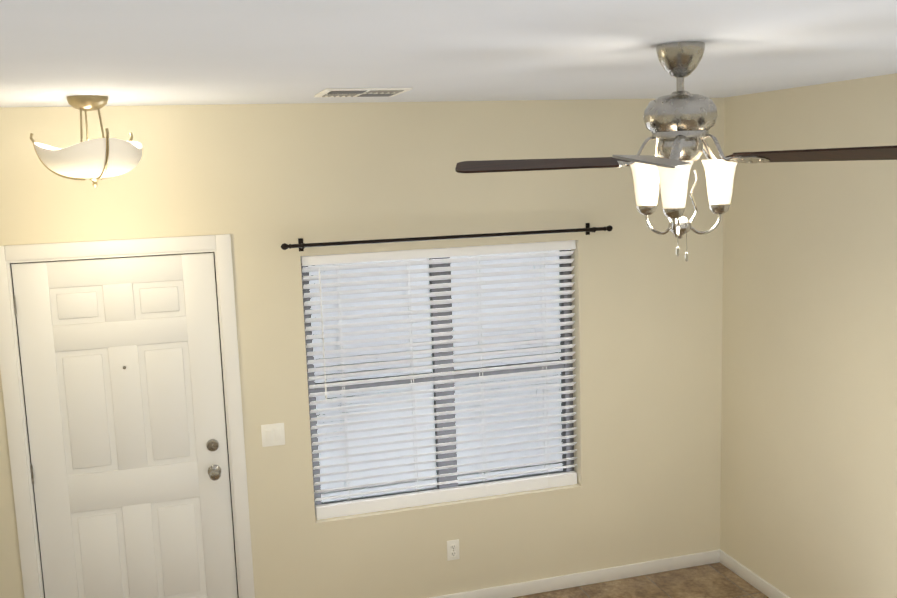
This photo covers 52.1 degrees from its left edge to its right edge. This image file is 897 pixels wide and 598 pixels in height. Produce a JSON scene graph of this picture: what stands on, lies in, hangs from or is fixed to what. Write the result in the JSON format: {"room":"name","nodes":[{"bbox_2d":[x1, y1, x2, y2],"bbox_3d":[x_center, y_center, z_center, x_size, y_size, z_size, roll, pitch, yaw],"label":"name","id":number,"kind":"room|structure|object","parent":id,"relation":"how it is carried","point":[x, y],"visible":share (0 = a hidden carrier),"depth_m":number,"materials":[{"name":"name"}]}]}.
{"room":"living room","nodes":[
{"label":"living room","id":0,"kind":"room"},
{"bbox_2d":[0,98,723,597],"bbox_3d":[-0.252,0.353,4.896,4.100,2.740,0.150,-4,9,-16],"label":"wall","id":1,"kind":"structure","parent":0,"point":[260,184],"depth_m":4.83,"materials":[{"name":"paint"}]},
{"bbox_2d":[0,234,254,597],"bbox_3d":[-1.560,0.764,4.530,1.080,2.120,0.215,-4,9,-16],"label":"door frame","id":2,"kind":"structure","parent":1,"relation":"attached to","point":[120,373],"depth_m":4.48,"materials":[{"name":"white wood"}]},
{"bbox_2d":[261,423,284,446],"bbox_3d":[-0.890,0.691,4.666,0.116,0.116,0.015,-4,9,-16],"label":"light switch","id":3,"kind":"object","parent":1,"relation":"attached to","point":[273,434],"visible":1,"depth_m":4.67,"materials":[{"name":"white plastic"}]},
{"bbox_2d":[301,250,573,515],"bbox_3d":[-0.027,0.409,5.019,1.508,1.398,0.053,-4,9,-16],"label":"window","id":4,"kind":"structure","parent":1,"relation":"in","point":[441,417],"depth_m":5.02,"materials":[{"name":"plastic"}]},
{"bbox_2d":[301,240,576,519],"bbox_3d":[-0.005,0.418,4.945,1.494,1.393,0.072,-4,9,-16],"label":"window blinds","id":5,"kind":"object","parent":4,"relation":"attached to","point":[368,505],"visible":0.94,"depth_m":4.93,"materials":[{"name":"white plastic"}]},
{"bbox_2d":[281,223,612,250],"bbox_3d":[0.025,-0.320,4.754,1.778,0.065,0.102,-4,9,-16],"label":"curtain rod","id":6,"kind":"object","parent":1,"relation":"attached to","point":[301,245],"visible":1,"depth_m":4.69,"materials":[{"name":"brown metal"}]},
{"bbox_2d":[447,539,459,560],"bbox_3d":[0.026,1.376,5.032,0.070,0.114,0.010,-4,9,-16],"label":"electrical outlet","id":7,"kind":"object","parent":1,"relation":"attached to","point":[452,549],"visible":1,"depth_m":5.03,"materials":[{"name":"white plastic"}]},
{"bbox_2d":[430,550,717,597],"bbox_3d":[0.312,1.644,5.148,2.725,0.078,0.018,-4,9,-16],"label":"baseboard","id":8,"kind":"structure","parent":1,"relation":"attached to","point":[708,557],"depth_m":5.29,"materials":[{"name":"white wood"}]},
{"bbox_2d":[0,0,896,107],"bbox_3d":[0.357,-0.582,1.301,4.760,0.100,7.090,-4,9,-16],"label":"ceiling","id":9,"kind":"structure","parent":0,"point":[54,53],"depth_m":2.58,"materials":[{"name":"paint"}]},
{"bbox_2d":[30,95,141,187],"bbox_3d":[-1.479,-0.637,3.741,0.432,0.368,0.428,-4,9,-16],"label":"pendant light","id":10,"kind":"object","parent":9,"relation":"hanging from","point":[94,161],"visible":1,"depth_m":3.65,"materials":[{"name":"white glass"}]},
{"bbox_2d":[314,88,411,96],"bbox_3d":[-0.372,-0.882,3.932,0.360,0.011,0.360,-4,9,-16],"label":"ceiling vent","id":11,"kind":"object","parent":9,"relation":"in","point":[359,92],"visible":1,"depth_m":3.87,"materials":[{"name":"white plastic"}]},
{"bbox_2d":[455,41,896,261],"bbox_3d":[0.678,-0.432,2.761,1.289,0.634,1.242,-4,9,-16],"label":"ceiling fan","id":12,"kind":"object","parent":9,"relation":"hanging from","point":[679,122],"visible":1,"depth_m":2.65,"materials":[{"name":"silver metal"}]},
{"bbox_2d":[513,562,768,597],"bbox_3d":[0.452,2.227,1.708,4.760,0.100,7.090,-4,9,-16],"label":"floor","id":13,"kind":"structure","parent":0,"point":[716,580],"depth_m":5.23,"materials":[{"name":"tile"}]},
{"bbox_2d":[720,73,896,597],"bbox_3d":[2.637,0.667,2.063,0.150,2.740,6.940,-4,9,-16],"label":"wall","id":14,"kind":"structure","parent":0,"point":[809,425],"depth_m":4.57,"materials":[{"name":"paint"}]},
{"bbox_2d":[718,549,789,597],"bbox_3d":[2.580,1.980,2.302,0.018,0.078,6.790,-4,9,-16],"label":"baseboard","id":15,"kind":"structure","parent":14,"relation":"attached to","point":[760,584],"depth_m":5.22,"materials":[{"name":"white wood"}]},
{"label":"outside","id":16,"kind":"structure","parent":0,"visible":0},
{"bbox_2d":[309,250,562,502],"bbox_3d":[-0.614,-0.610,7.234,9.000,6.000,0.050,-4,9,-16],"label":"window glass","id":17,"kind":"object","parent":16,"point":[419,427],"depth_m":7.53,"materials":[{"name":"clear glass"}]}
]}

